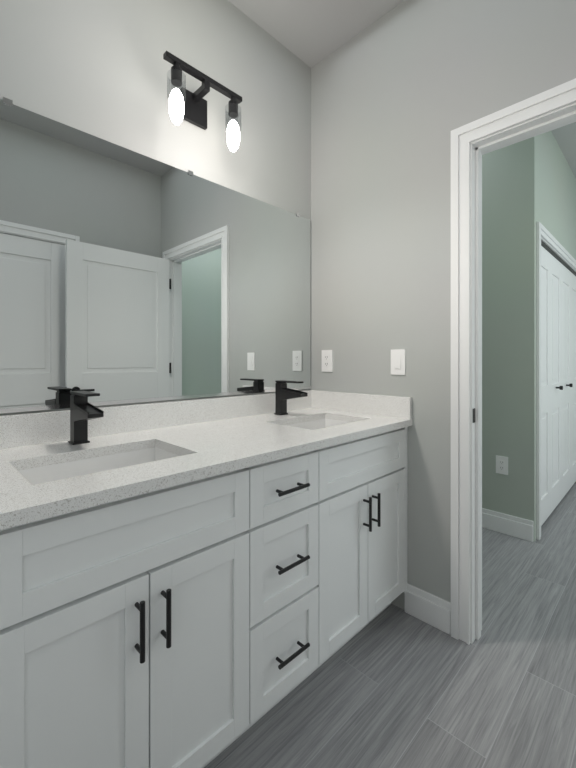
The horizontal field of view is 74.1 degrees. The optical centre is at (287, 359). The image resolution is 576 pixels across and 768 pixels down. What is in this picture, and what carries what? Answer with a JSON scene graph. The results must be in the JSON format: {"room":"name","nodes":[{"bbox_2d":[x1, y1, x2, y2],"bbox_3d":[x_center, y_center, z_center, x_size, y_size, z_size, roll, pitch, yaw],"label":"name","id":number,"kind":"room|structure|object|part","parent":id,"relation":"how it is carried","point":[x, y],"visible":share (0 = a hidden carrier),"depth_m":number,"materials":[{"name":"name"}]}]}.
{"room":"bathroom","nodes":[
{"label":"bathroom","id":0,"kind":"room"},
{"bbox_2d":[0,0,310,415],"bbox_3d":[-0.834,-0.260,1.351,2.620,2.900,0.120,0,0,-45],"label":"wall","id":1,"kind":"structure","parent":0,"point":[99,68],"depth_m":1.60,"materials":[{"name":"paint"}]},
{"bbox_2d":[0,97,310,413],"bbox_3d":[-0.422,-0.329,1.669,1.561,0.991,0.009,0,0,-45],"label":"mirror","id":2,"kind":"object","parent":1,"relation":"attached to","point":[128,275],"visible":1,"depth_m":1.48,"materials":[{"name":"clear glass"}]},
{"bbox_2d":[0,390,311,449],"bbox_3d":[-0.418,0.225,1.666,1.584,0.102,0.020,0,0,-45],"label":"backsplash","id":3,"kind":"structure","parent":1,"relation":"attached to","point":[52,426],"depth_m":1.49,"materials":[{"name":"white stone"}]},
{"bbox_2d":[163,51,241,151],"bbox_3d":[-0.370,-1.063,1.631,0.370,0.258,0.138,0,0,-45],"label":"sconce","id":4,"kind":"object","parent":1,"relation":"attached to","point":[195,108],"depth_m":1.64,"materials":[{"name":"black metal"}]},
{"bbox_3d":[-0.442,-1.004,1.513,0.059,0.141,0.059,0,0,33],"label":"sconce bulb","id":5,"kind":"part","parent":4,"relation":"part of","materials":[{"name":"white glass"}]},
{"bbox_3d":[-0.344,-1.082,1.611,0.350,0.090,0.072,0,0,-45],"label":"sconce glass shades","id":6,"kind":"part","parent":4,"relation":"part of","materials":[{"name":"glass"}]},
{"bbox_3d":[-0.245,-1.004,1.709,0.059,0.141,0.059,0,0,33],"label":"sconce bulb","id":7,"kind":"part","parent":4,"relation":"part of","materials":[{"name":"white glass"}]},
{"bbox_2d":[204,482,575,767],"bbox_3d":[0.948,1.215,1.988,6.040,0.050,4.740,0,0,-45],"label":"floor","id":8,"kind":"structure","parent":0,"point":[391,686],"depth_m":1.38,"materials":[{"name":"grey tile"}]},
{"bbox_2d":[0,422,412,767],"bbox_3d":[-0.192,0.748,1.449,1.572,0.884,0.646,0,0,-45],"label":"bathroom vanity","id":9,"kind":"object","parent":8,"relation":"on","point":[199,583],"depth_m":0.99,"materials":[{"name":"white wood"}]},
{"bbox_2d":[0,406,411,521],"bbox_3d":[-0.200,0.291,1.449,1.584,0.030,0.634,0,0,-45],"label":"countertop","id":10,"kind":"structure","parent":9,"relation":"on","point":[206,446],"depth_m":1.18,"materials":[{"name":"white stone"}]},
{"bbox_2d":[68,391,103,444],"bbox_3d":[-0.648,0.190,1.223,0.052,0.171,0.186,0,0,-45],"label":"faucet","id":11,"kind":"object","parent":10,"relation":"on","point":[83,411],"visible":1,"depth_m":1.24,"materials":[{"name":"black metal"}]},
{"bbox_2d":[20,442,183,481],"bbox_3d":[-0.515,0.379,1.090,0.443,0.169,0.304,0,0,-45],"label":"sink","id":12,"kind":"object","parent":10,"relation":"in","point":[103,459],"depth_m":1.20,"materials":[{"name":"white ceramic"}]},
{"bbox_2d":[274,380,307,414],"bbox_3d":[0.013,0.190,1.884,0.052,0.171,0.186,0,0,-45],"label":"faucet","id":13,"kind":"object","parent":10,"relation":"on","point":[283,393],"visible":1,"depth_m":1.90,"materials":[{"name":"black metal"}]},
{"bbox_2d":[284,414,359,429],"bbox_3d":[0.145,0.379,1.750,0.444,0.169,0.304,0,0,-45],"label":"sink","id":14,"kind":"object","parent":10,"relation":"in","point":[325,419],"depth_m":1.93,"materials":[{"name":"white ceramic"}]},
{"bbox_2d":[228,0,575,177],"bbox_3d":[0.948,-1.735,1.988,6.040,0.050,4.740,0,0,-45],"label":"ceiling","id":15,"kind":"structure","parent":0,"point":[310,33],"depth_m":1.93,"materials":[{"name":"paint"}]},
{"bbox_2d":[311,0,575,609],"bbox_3d":[0.291,-0.260,2.122,0.060,2.900,3.620,0,0,-45],"label":"wall","id":16,"kind":"structure","parent":0,"point":[401,91],"depth_m":1.79,"materials":[{"name":"paint"}]},
{"bbox_2d":[322,350,332,371],"bbox_3d":[0.219,0.005,2.145,0.009,0.122,0.076,0,0,-45],"label":"outlet","id":17,"kind":"object","parent":16,"relation":"attached to","point":[327,360],"visible":1,"depth_m":2.14,"materials":[{"name":"white plastic"}]},
{"bbox_2d":[312,390,411,417],"bbox_3d":[0.358,0.225,1.996,0.020,0.102,0.610,0,0,-45],"label":"backsplash","id":18,"kind":"structure","parent":16,"relation":"attached to","point":[390,406],"depth_m":1.95,"materials":[{"name":"white stone"}]},
{"bbox_2d":[391,349,405,374],"bbox_3d":[0.528,0.010,1.835,0.010,0.122,0.076,0,0,-45],"label":"light switch","id":19,"kind":"object","parent":16,"relation":"attached to","point":[398,361],"visible":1,"depth_m":1.83,"materials":[{"name":"white plastic"}]},
{"bbox_2d":[405,583,450,634],"bbox_3d":[-0.084,1.123,0.687,2.500,0.135,1.880,0,0,-45],"label":"baseboard","id":20,"kind":"structure","parent":16,"relation":"attached to","point":[428,608],"depth_m":1.72,"materials":[{"name":"white wood"}]},
{"bbox_2d":[451,78,575,644],"bbox_3d":[1.107,0.102,1.348,0.158,2.177,0.994,0,0,-45],"label":"trim","id":21,"kind":"structure","parent":16,"relation":"attached to","point":[473,142],"depth_m":1.62,"materials":[{"name":"white wood"}]},
{"bbox_2d":[482,135,537,541],"bbox_3d":[0.771,-0.260,3.409,0.100,2.900,2.480,0,0,-45],"label":"wall","id":22,"kind":"structure","parent":0,"point":[509,196],"depth_m":2.60,"materials":[{"name":"paint"}]},
{"bbox_2d":[496,455,507,474],"bbox_3d":[1.474,0.725,2.630,0.009,0.122,0.076,0,0,-45],"label":"outlet","id":23,"kind":"object","parent":22,"relation":"attached to","point":[501,464],"visible":1,"depth_m":2.62,"materials":[{"name":"white plastic"}]},
{"bbox_2d":[482,508,532,541],"bbox_3d":[0.771,1.123,3.327,0.015,0.135,2.355,0,0,-45],"label":"baseboard","id":24,"kind":"structure","parent":22,"relation":"attached to","point":[514,526],"depth_m":2.58,"materials":[{"name":"white wood"}]},
{"bbox_2d":[538,131,575,259],"bbox_3d":[2.387,-0.260,3.342,2.090,2.900,0.100,0,0,-45],"label":"wall","id":25,"kind":"structure","parent":0,"point":[556,198],"depth_m":2.98,"materials":[{"name":"paint"}]},
{"bbox_2d":[536,221,575,539],"bbox_3d":[2.270,0.138,3.211,1.850,2.105,0.119,0,0,-45],"label":"trim","id":26,"kind":"structure","parent":25,"relation":"attached to","point":[547,237],"depth_m":2.53,"materials":[{"name":"white wood"}]},
{"bbox_2d":[541,246,575,525],"bbox_3d":[2.293,0.182,3.188,1.692,1.985,0.075,0,0,-45],"label":"closet doors","id":27,"kind":"structure","parent":25,"relation":"in","point":[558,379],"depth_m":3.08,"materials":[{"name":"white wood"}]},
{"bbox_2d":[541,240,575,275],"bbox_3d":[2.278,-0.825,3.204,1.700,0.030,0.040,0,0,-45],"label":"door track","id":28,"kind":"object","parent":25,"relation":"attached to","point":[554,254],"depth_m":3.06,"materials":[{"name":"grey metal"}]}
]}

